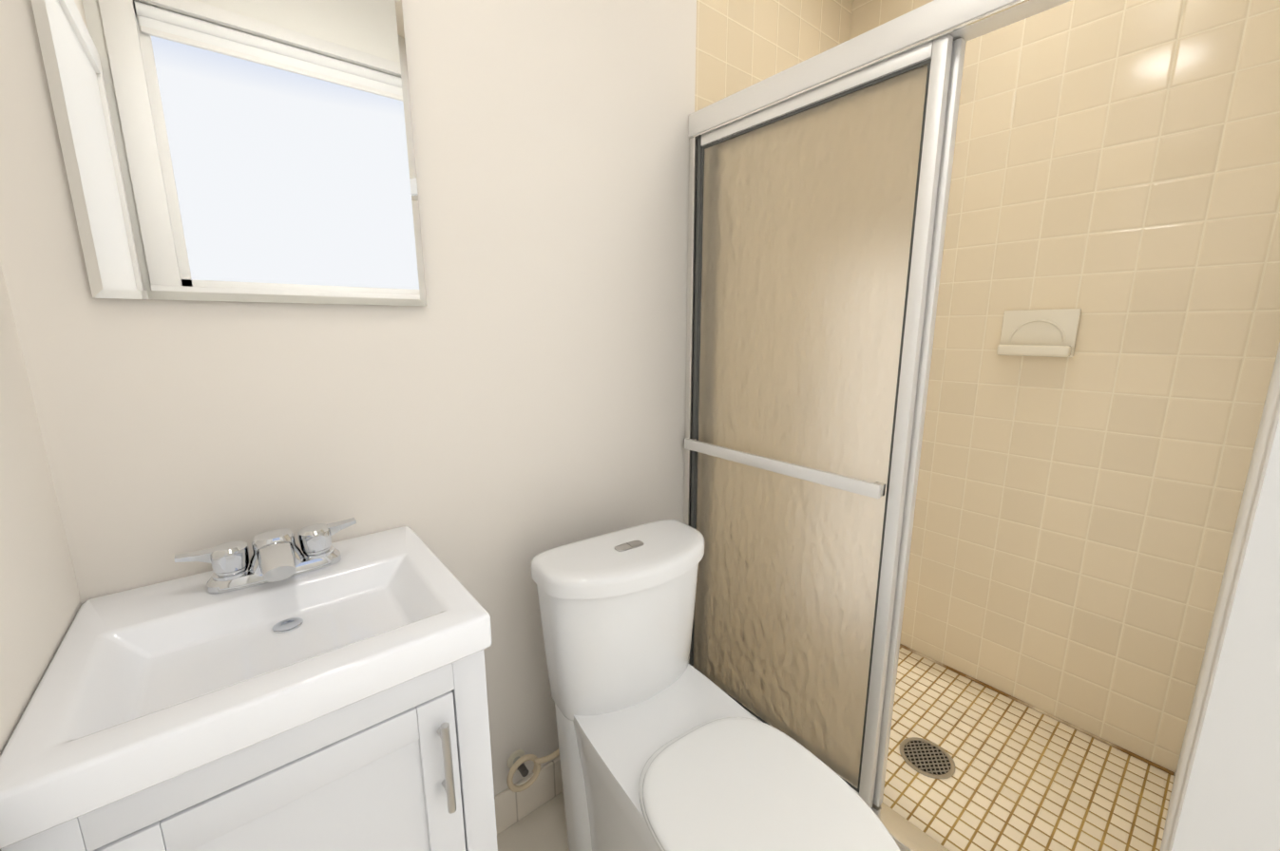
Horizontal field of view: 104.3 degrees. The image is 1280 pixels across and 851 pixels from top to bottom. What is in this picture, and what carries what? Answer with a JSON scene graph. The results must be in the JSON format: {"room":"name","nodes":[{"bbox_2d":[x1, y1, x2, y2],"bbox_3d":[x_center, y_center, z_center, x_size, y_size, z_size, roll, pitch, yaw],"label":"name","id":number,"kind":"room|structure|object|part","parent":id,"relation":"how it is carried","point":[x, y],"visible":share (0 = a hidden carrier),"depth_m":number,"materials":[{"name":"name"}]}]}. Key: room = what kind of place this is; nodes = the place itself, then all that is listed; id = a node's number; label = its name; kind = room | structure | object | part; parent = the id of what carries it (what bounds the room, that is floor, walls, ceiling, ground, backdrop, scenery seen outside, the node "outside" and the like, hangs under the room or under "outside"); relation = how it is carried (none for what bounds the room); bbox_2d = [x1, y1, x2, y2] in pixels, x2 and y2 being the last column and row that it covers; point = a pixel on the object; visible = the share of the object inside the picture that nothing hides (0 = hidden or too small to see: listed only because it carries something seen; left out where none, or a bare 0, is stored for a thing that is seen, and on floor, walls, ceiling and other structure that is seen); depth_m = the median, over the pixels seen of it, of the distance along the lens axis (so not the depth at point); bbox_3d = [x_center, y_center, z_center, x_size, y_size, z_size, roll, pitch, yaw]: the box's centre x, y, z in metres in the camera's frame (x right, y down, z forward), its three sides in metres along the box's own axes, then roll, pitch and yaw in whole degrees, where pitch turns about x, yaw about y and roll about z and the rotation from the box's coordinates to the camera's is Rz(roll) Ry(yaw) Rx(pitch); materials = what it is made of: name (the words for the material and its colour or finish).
{"room":"bathroom","nodes":[
{"label":"bathroom","id":0,"kind":"room"},
{"bbox_2d":[0,262,81,850],"bbox_3d":[-0.465,-0.115,0.081,0.100,3.025,1.600,-9,14,-38],"label":"wall","id":1,"kind":"structure","parent":0,"point":[40,602],"depth_m":0.68,"materials":[{"name":"white paint"}]},
{"bbox_2d":[0,0,852,796],"bbox_3d":[-0.091,-0.383,1.452,2.440,3.025,0.100,-9,14,-38],"label":"wall","id":2,"kind":"structure","parent":0,"point":[496,414],"depth_m":1.15,"materials":[{"name":"beige paint"}]},
{"bbox_2d":[30,0,426,306],"bbox_3d":[-0.663,-0.604,0.860,0.500,0.762,0.018,-9,14,-38],"label":"mirror","id":3,"kind":"object","parent":2,"relation":"attached to","point":[241,150],"visible":1,"depth_m":0.85,"materials":[{"name":"white mirror"}]},
{"bbox_2d":[494,757,562,835],"bbox_3d":[-0.388,1.101,1.423,1.380,0.123,0.011,-9,14,-38],"label":"baseboard","id":4,"kind":"structure","parent":2,"relation":"attached to","point":[511,808],"depth_m":1.46,"materials":[{"name":"tile"}]},
{"bbox_2d":[506,748,559,792],"bbox_3d":[-0.297,0.956,1.408,0.177,0.104,0.104,-9,14,-38],"label":"supply hose","id":5,"kind":"object","parent":2,"relation":"attached to","point":[517,759],"visible":0.96,"depth_m":1.39,"materials":[{"name":"beige plastic"}]},
{"bbox_2d":[684,34,966,808],"bbox_3d":[0.397,0.079,1.393,0.092,1.808,0.690,-9,14,-38],"label":"shower door","id":6,"kind":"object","parent":2,"relation":"attached to","point":[821,220],"visible":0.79,"depth_m":1.29,"materials":[{"name":"glass"}]},
{"bbox_2d":[683,0,1071,850],"bbox_3d":[0.553,0.099,1.226,0.080,1.912,1.199,-9,14,-38],"label":"shower door frame","id":7,"kind":"structure","parent":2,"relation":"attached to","point":[955,19],"depth_m":1.17,"materials":[{"name":"silver metal"}]},
{"bbox_2d":[496,791,569,850],"bbox_3d":[0.043,1.327,0.845,1.480,0.100,1.700,-9,14,-38],"label":"floor","id":8,"kind":"structure","parent":0,"point":[543,828],"depth_m":1.42,"materials":[{"name":"tile"}]},
{"bbox_2d":[0,517,497,850],"bbox_3d":[-0.573,0.732,0.882,0.510,1.056,0.489,-9,14,-38],"label":"bathroom vanity","id":9,"kind":"object","parent":8,"relation":"on","point":[281,691],"visible":1,"depth_m":0.71,"materials":[{"name":"white ceramic"}]},
{"bbox_2d":[173,517,356,594],"bbox_3d":[-0.639,0.237,0.875,0.262,0.081,0.145,-9,14,-38],"label":"faucet","id":10,"kind":"object","parent":9,"relation":"on","point":[277,565],"depth_m":0.87,"materials":[{"name":"silver metal"}]},
{"bbox_3d":[-0.448,0.761,0.727,0.388,0.653,0.018,-9,14,-38],"label":"door","id":11,"kind":"part","parent":9,"relation":"part of","materials":[{"name":"white paint"}]},
{"bbox_3d":[-0.300,0.523,0.769,0.012,0.152,0.035,-9,14,-38],"label":"handle","id":12,"kind":"part","parent":9,"relation":"part of","materials":[{"name":"silver metal"}]},
{"bbox_2d":[530,519,900,850],"bbox_3d":[0.144,0.780,1.055,0.448,0.892,0.850,-7,13,-33],"label":"toilet","id":13,"kind":"object","parent":8,"relation":"on","point":[664,745],"visible":1,"depth_m":1.10,"materials":[{"name":"white ceramic"}]},
{"bbox_3d":[-0.029,0.514,1.264,0.428,0.342,0.212,-7,13,-33],"label":"tank","id":14,"kind":"part","parent":13,"relation":"part of","materials":[{"name":"white ceramic"}]},
{"bbox_3d":[-0.027,0.322,1.223,0.448,0.055,0.240,-7,13,-33],"label":"lid","id":15,"kind":"part","parent":13,"relation":"part of","materials":[{"name":"white ceramic"}]},
{"bbox_3d":[0.232,0.717,0.889,0.368,0.034,0.503,-7,13,-33],"label":"seat","id":16,"kind":"part","parent":13,"relation":"part of","materials":[{"name":"white plastic"}]},
{"bbox_2d":[849,0,1279,775],"bbox_3d":[1.353,-0.307,1.545,0.100,2.583,1.600,-9,14,-38],"label":"wall","id":17,"kind":"structure","parent":0,"point":[1116,173],"depth_m":1.47,"materials":[{"name":"tile"}]},
{"bbox_2d":[899,644,1174,775],"bbox_3d":[0.891,0.979,1.676,0.770,0.010,1.198,-9,14,-38],"label":"trim","id":18,"kind":"structure","parent":17,"relation":"attached to","point":[1155,765],"depth_m":1.68,"materials":[{"name":"beige tile"}]},
{"bbox_2d":[996,308,1081,357],"bbox_3d":[1.245,-0.290,1.562,0.050,0.145,0.193,-9,14,-38],"label":"soap dish","id":19,"kind":"object","parent":17,"relation":"attached to","point":[1041,333],"visible":1,"depth_m":1.56,"materials":[{"name":"beige ceramic"}]},
{"bbox_2d":[1159,342,1279,850],"bbox_3d":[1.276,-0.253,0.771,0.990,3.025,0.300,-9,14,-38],"label":"door","id":20,"kind":"structure","parent":0,"point":[1225,794],"depth_m":0.68,"materials":[{"name":"white paint"}]},
{"label":"outside","id":21,"kind":"structure","parent":0,"visible":0},
{"bbox_2d":[882,647,1174,850],"bbox_3d":[0.990,1.117,1.587,0.960,0.225,1.700,-9,14,-38],"label":"floor","id":22,"kind":"structure","parent":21,"point":[1023,778],"depth_m":1.44,"materials":[{"name":"tile"}]},
{"bbox_2d":[899,737,955,779],"bbox_3d":[0.876,1.013,1.517,0.148,0.004,0.148,-9,14,-38],"label":"drain grate","id":23,"kind":"object","parent":22,"relation":"on","point":[927,758],"visible":1,"depth_m":1.51,"materials":[{"name":"silver metal"}]}
]}

